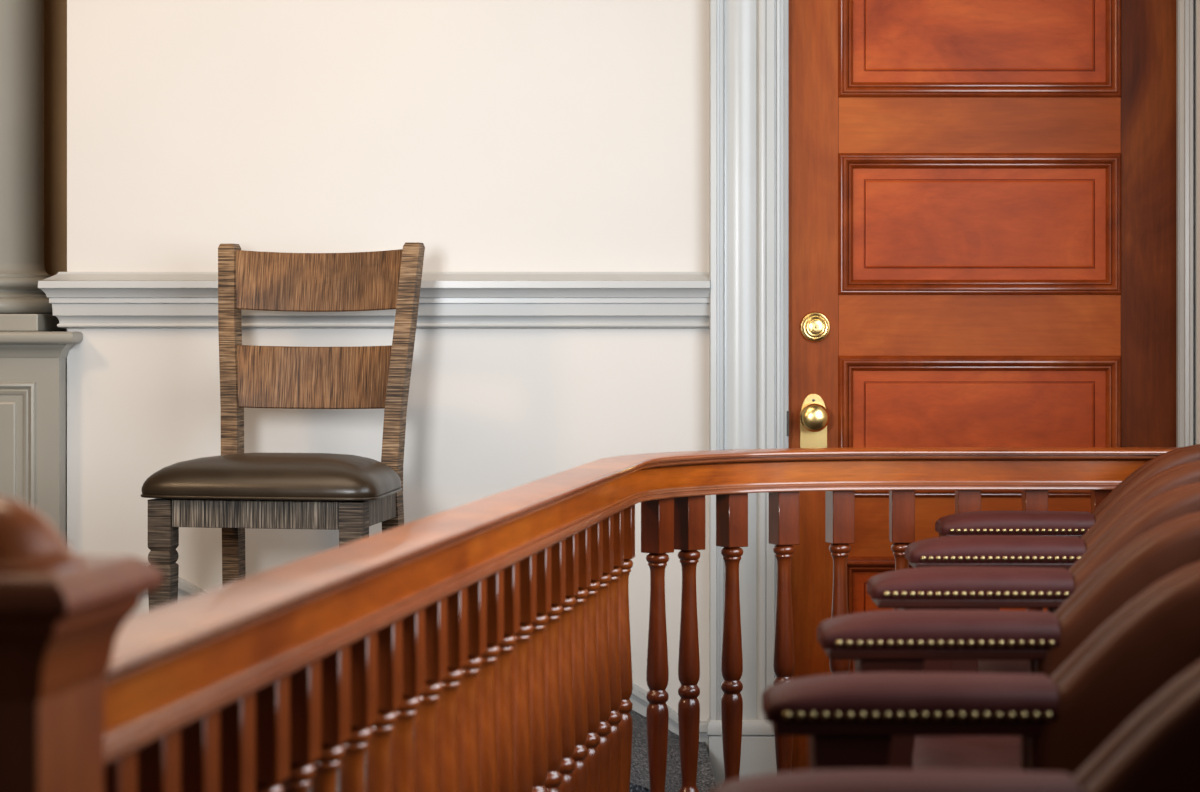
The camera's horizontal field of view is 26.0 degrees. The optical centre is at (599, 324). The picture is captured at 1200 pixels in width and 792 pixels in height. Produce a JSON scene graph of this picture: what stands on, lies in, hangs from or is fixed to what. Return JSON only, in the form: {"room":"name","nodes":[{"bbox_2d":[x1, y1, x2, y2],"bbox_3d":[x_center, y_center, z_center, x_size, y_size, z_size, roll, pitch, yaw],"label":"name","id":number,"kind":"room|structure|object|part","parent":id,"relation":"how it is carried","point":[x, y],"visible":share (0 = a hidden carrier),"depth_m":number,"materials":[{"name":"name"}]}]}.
{"room":"courtroom","nodes":[
{"label":"courtroom","id":0,"kind":"room"},
{"bbox_2d":[44,0,66,275],"bbox_3d":[-2.803,-0.480,6.930,3.194,3.300,0.640,0,0,0],"label":"wall","id":1,"kind":"structure","parent":0,"point":[55,11],"depth_m":7.15,"materials":[{"name":"paint"}]},
{"bbox_2d":[38,272,709,328],"bbox_3d":[-0.558,-0.061,6.690,1.658,0.141,0.560,0,0,0],"label":"trim","id":2,"kind":"structure","parent":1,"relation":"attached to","point":[79,300],"depth_m":6.44,"materials":[{"name":"paint"}]},
{"bbox_2d":[308,710,715,791],"bbox_3d":[-1.169,0.985,4.232,2.861,0.370,4.475,0,0,0],"label":"floor","id":3,"kind":"structure","parent":0,"point":[639,776],"depth_m":5.90,"materials":[{"name":"carpet"}]},
{"bbox_2d":[0,331,82,541],"bbox_3d":[-1.704,0.407,6.736,0.838,0.782,0.788,0,0,0],"label":"pedestal","id":4,"kind":"object","parent":3,"relation":"on","point":[33,364],"visible":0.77,"depth_m":6.38,"materials":[{"name":"grey paint"}]},
{"bbox_3d":[-1.704,0.395,6.382,0.566,0.438,0.004,0,0,0],"label":"panel","id":5,"kind":"part","parent":4,"relation":"part of","materials":[{"name":"grey paint"}]},
{"bbox_3d":[-1.704,0.395,6.381,0.638,0.510,0.012,0,0,0],"label":"panel moulding","id":6,"kind":"part","parent":4,"relation":"part of","materials":[{"name":"grey paint"}]},
{"bbox_2d":[0,0,66,330],"bbox_3d":[-1.685,-0.964,6.705,0.604,1.960,0.604,0,0,0],"label":"column","id":7,"kind":"structure","parent":4,"relation":"on","point":[24,306],"depth_m":6.58,"materials":[{"name":"grey paint"}]},
{"bbox_3d":[-1.685,-0.092,6.705,0.604,0.129,0.604,0,0,0],"label":"moulding","id":8,"kind":"part","parent":7,"relation":"part of","materials":[{"name":"grey paint"}]},
{"bbox_2d":[141,242,424,609],"bbox_3d":[-0.713,0.302,5.970,0.547,0.995,0.558,0,0,11],"label":"dining chair","id":9,"kind":"object","parent":3,"relation":"on","point":[233,491],"visible":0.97,"depth_m":6.13,"materials":[{"name":"brown wood"}]},
{"bbox_3d":[-0.972,0.594,5.788,0.053,0.412,0.053,0,0,11],"label":"leg","id":10,"kind":"part","parent":9,"relation":"part of","materials":[{"name":"brown wood"}]},
{"bbox_3d":[-0.881,0.302,6.213,0.074,0.995,0.127,0,0,11],"label":"post","id":11,"kind":"part","parent":9,"relation":"part of","materials":[{"name":"brown wood"}]},
{"bbox_3d":[-0.725,0.338,5.907,0.543,0.091,0.424,0,0,11],"label":"seat","id":12,"kind":"part","parent":9,"relation":"part of","materials":[{"name":"leather"}]},
{"bbox_3d":[-0.539,0.594,5.704,0.053,0.412,0.053,0,0,11],"label":"leg","id":13,"kind":"part","parent":9,"relation":"part of","materials":[{"name":"brown wood"}]},
{"bbox_3d":[-0.465,0.302,6.132,0.074,0.995,0.127,0,0,11],"label":"post","id":14,"kind":"part","parent":9,"relation":"part of","materials":[{"name":"brown wood"}]},
{"bbox_2d":[67,0,1193,720],"bbox_3d":[0.076,-0.480,6.540,2.804,3.300,0.140,0,0,0],"label":"wall","id":15,"kind":"structure","parent":0,"point":[487,135],"depth_m":6.47,"materials":[{"name":"paint"}]},
{"bbox_2d":[178,576,707,750],"bbox_3d":[-0.528,0.825,6.457,1.593,0.471,0.026,0,0,0],"label":"baseboard","id":16,"kind":"structure","parent":15,"relation":"attached to","point":[638,698],"depth_m":6.46,"materials":[{"name":"paint"}]},
{"bbox_2d":[707,0,788,785],"bbox_3d":[0.368,0.010,6.454,0.207,2.320,0.092,0,0,0],"label":"trim","id":17,"kind":"structure","parent":15,"relation":"attached to","point":[748,39],"depth_m":6.44,"materials":[{"name":"paint"}]},
{"bbox_3d":[0.467,0.245,6.481,0.006,0.062,0.038,0,0,0],"label":"strike plate","id":18,"kind":"part","parent":17,"relation":"part of","materials":[{"name":"metal"}]},
{"bbox_2d":[788,0,1175,770],"bbox_3d":[0.960,0.040,6.491,0.993,2.240,0.118,0,0,0],"label":"door","id":19,"kind":"structure","parent":15,"relation":"in","point":[982,193],"depth_m":6.51,"materials":[{"name":"brown wood"}]},
{"bbox_3d":[0.534,0.250,6.503,0.069,0.156,0.005,0,0,0],"label":"knob plate","id":20,"kind":"part","parent":19,"relation":"part of","materials":[{"name":"gold metal"}]},
{"bbox_3d":[0.533,0.230,6.467,0.071,0.071,0.070,0,0,0],"label":"knob","id":21,"kind":"part","parent":19,"relation":"part of","materials":[{"name":"gold metal"}]},
{"bbox_3d":[0.950,0.759,6.503,0.709,0.360,0.027,0,0,0],"label":"panel moulding","id":22,"kind":"part","parent":19,"relation":"part of","materials":[{"name":"brown wood"}]},
{"bbox_3d":[0.950,0.759,6.512,0.647,0.298,0.008,0,0,0],"label":"panel","id":23,"kind":"part","parent":19,"relation":"part of","materials":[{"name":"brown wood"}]},
{"bbox_3d":[0.950,0.505,6.528,0.706,0.150,0.044,0,0,0],"label":"rail","id":24,"kind":"part","parent":19,"relation":"part of","materials":[{"name":"brown wood"}]},
{"bbox_3d":[0.950,0.001,6.528,0.706,0.154,0.044,0,0,0],"label":"rail","id":25,"kind":"part","parent":19,"relation":"part of","materials":[{"name":"brown wood"}]},
{"bbox_3d":[0.950,-0.500,6.528,0.706,0.141,0.044,0,0,0],"label":"rail","id":26,"kind":"part","parent":19,"relation":"part of","materials":[{"name":"brown wood"}]},
{"bbox_3d":[0.950,0.254,6.503,0.709,0.355,0.027,0,0,0],"label":"panel moulding","id":27,"kind":"part","parent":19,"relation":"part of","materials":[{"name":"brown wood"}]},
{"bbox_3d":[0.950,-0.253,6.503,0.709,0.355,0.027,0,0,0],"label":"panel moulding","id":28,"kind":"part","parent":19,"relation":"part of","materials":[{"name":"brown wood"}]},
{"bbox_3d":[0.950,-0.751,6.503,0.709,0.362,0.027,0,0,0],"label":"panel moulding","id":29,"kind":"part","parent":19,"relation":"part of","materials":[{"name":"brown wood"}]},
{"bbox_3d":[0.950,0.254,6.512,0.647,0.293,0.008,0,0,0],"label":"panel","id":30,"kind":"part","parent":19,"relation":"part of","materials":[{"name":"brown wood"}]},
{"bbox_3d":[0.950,-0.253,6.512,0.647,0.293,0.008,0,0,0],"label":"panel","id":31,"kind":"part","parent":19,"relation":"part of","materials":[{"name":"brown wood"}]},
{"bbox_3d":[0.950,-0.751,6.512,0.647,0.300,0.008,0,0,0],"label":"panel","id":32,"kind":"part","parent":19,"relation":"part of","materials":[{"name":"brown wood"}]},
{"bbox_2d":[1194,0,1199,444],"bbox_3d":[1.553,-0.480,4.105,0.150,3.300,5.010,0,0,0],"label":"wall","id":33,"kind":"structure","parent":0,"point":[1196,2],"depth_m":6.44,"materials":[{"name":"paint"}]},
{"bbox_2d":[1176,0,1192,446],"bbox_3d":[1.454,0.010,6.465,0.032,2.320,0.051,0,0,0],"label":"trim","id":34,"kind":"structure","parent":33,"relation":"attached to","point":[1184,8],"depth_m":6.46,"materials":[{"name":"paint"}]},
{"bbox_3d":[-0.200,1.220,2.900,8.400,0.100,8.800,0,0,0],"label":"floor","id":35,"kind":"structure","parent":0,"visible":0},
{"bbox_2d":[0,447,1180,791],"bbox_3d":[0.034,0.647,3.917,1.176,1.044,4.290,0,0,26],"label":"railing","id":36,"kind":"object","parent":35,"relation":"on","point":[484,644],"visible":0.74,"depth_m":3.48,"materials":[{"name":"brown wood"}]},
{"bbox_3d":[-0.455,0.699,1.910,0.140,0.938,0.140,0,0,9],"label":"newel post","id":37,"kind":"part","parent":36,"relation":"part of","materials":[{"name":"brown wood"}]},
{"bbox_3d":[0.065,0.277,4.001,1.094,0.021,4.036,0,0,28],"label":"nose moulding","id":38,"kind":"part","parent":36,"relation":"part of","materials":[{"name":"brown wood"}]},
{"bbox_3d":[0.046,0.275,4.030,1.151,0.024,4.108,0,0,28],"label":"rail","id":39,"kind":"part","parent":36,"relation":"part of","materials":[{"name":"brown wood"}]},
{"bbox_3d":[0.725,1.120,3.310,1.490,0.100,4.220,0,0,0],"label":"floor","id":40,"kind":"structure","parent":0,"visible":0},
{"bbox_2d":[709,661,1199,791],"bbox_3d":[0.401,0.649,1.914,0.644,0.842,0.746,0,0,0],"label":"armchair","id":41,"kind":"object","parent":40,"relation":"on","point":[1157,749],"visible":1,"depth_m":2.19,"materials":[{"name":"red leather"}]},
{"bbox_3d":[0.248,0.406,2.224,0.312,0.044,0.130,0,0,0],"label":"arm","id":42,"kind":"part","parent":41,"relation":"part of","materials":[{"name":"red leather"}]},
{"bbox_2d":[762,561,1199,776],"bbox_3d":[0.490,0.649,2.613,0.644,0.842,0.608,0,0,0],"label":"armchair","id":43,"kind":"object","parent":40,"relation":"on","point":[1062,720],"visible":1,"depth_m":2.79,"materials":[{"name":"red leather"}]},
{"bbox_3d":[0.345,0.435,2.854,0.312,0.014,0.118,0,0,0],"label":"arm rail","id":44,"kind":"part","parent":43,"relation":"part of","materials":[{"name":"brown wood"}]},
{"bbox_3d":[0.337,0.406,2.854,0.312,0.044,0.130,0,0,0],"label":"arm","id":45,"kind":"part","parent":43,"relation":"part of","materials":[{"name":"red leather"}]},
{"bbox_2d":[817,512,1199,768],"bbox_3d":[0.605,0.649,3.248,0.644,0.842,0.608,0,0,0],"label":"armchair","id":46,"kind":"object","parent":40,"relation":"on","point":[880,640],"visible":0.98,"depth_m":3.43,"materials":[{"name":"red leather"}]},
{"bbox_3d":[0.459,0.435,3.489,0.312,0.014,0.118,0,0,0],"label":"arm rail","id":47,"kind":"part","parent":46,"relation":"part of","materials":[{"name":"brown wood"}]},
{"bbox_3d":[0.451,0.406,3.489,0.312,0.044,0.130,0,0,0],"label":"arm","id":48,"kind":"part","parent":46,"relation":"part of","materials":[{"name":"red leather"}]},
{"bbox_2d":[866,482,1199,770],"bbox_3d":[0.737,0.649,3.873,0.644,0.842,0.608,0,0,0],"label":"armchair","id":49,"kind":"object","parent":40,"relation":"on","point":[952,587],"visible":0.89,"depth_m":4.05,"materials":[{"name":"red leather"}]},
{"bbox_3d":[0.669,0.679,3.807,0.510,0.122,0.470,0,0,0],"label":"seat","id":50,"kind":"part","parent":49,"relation":"part of","materials":[{"name":"red leather"}]},
{"bbox_3d":[0.591,0.435,4.114,0.312,0.014,0.118,0,0,0],"label":"arm rail","id":51,"kind":"part","parent":49,"relation":"part of","materials":[{"name":"brown wood"}]},
{"bbox_3d":[0.583,0.406,4.114,0.312,0.044,0.130,0,0,0],"label":"arm","id":52,"kind":"part","parent":49,"relation":"part of","materials":[{"name":"red leather"}]},
{"bbox_2d":[905,460,1199,672],"bbox_3d":[0.871,0.649,4.493,0.644,0.842,0.608,0,0,0],"label":"armchair","id":53,"kind":"object","parent":40,"relation":"on","point":[958,550],"visible":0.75,"depth_m":4.67,"materials":[{"name":"red leather"}]},
{"bbox_3d":[0.725,0.435,4.734,0.312,0.014,0.118,0,0,0],"label":"arm rail","id":54,"kind":"part","parent":53,"relation":"part of","materials":[{"name":"brown wood"}]},
{"bbox_3d":[0.717,0.406,4.734,0.312,0.044,0.130,0,0,0],"label":"arm","id":55,"kind":"part","parent":53,"relation":"part of","materials":[{"name":"red leather"}]},
{"bbox_2d":[935,444,1199,673],"bbox_3d":[1.008,0.649,5.123,0.644,0.842,0.608,0,0,0],"label":"armchair","id":56,"kind":"object","parent":40,"relation":"on","point":[1004,522],"visible":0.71,"depth_m":5.30,"materials":[{"name":"red leather"}]},
{"bbox_3d":[0.940,0.679,5.057,0.510,0.122,0.470,0,0,0],"label":"seat","id":57,"kind":"part","parent":56,"relation":"part of","materials":[{"name":"red leather"}]},
{"bbox_3d":[0.862,0.435,5.364,0.312,0.014,0.118,0,0,0],"label":"arm rail","id":58,"kind":"part","parent":56,"relation":"part of","materials":[{"name":"brown wood"}]},
{"bbox_3d":[0.854,0.406,5.364,0.312,0.044,0.130,0,0,0],"label":"arm","id":59,"kind":"part","parent":56,"relation":"part of","materials":[{"name":"red leather"}]}
]}

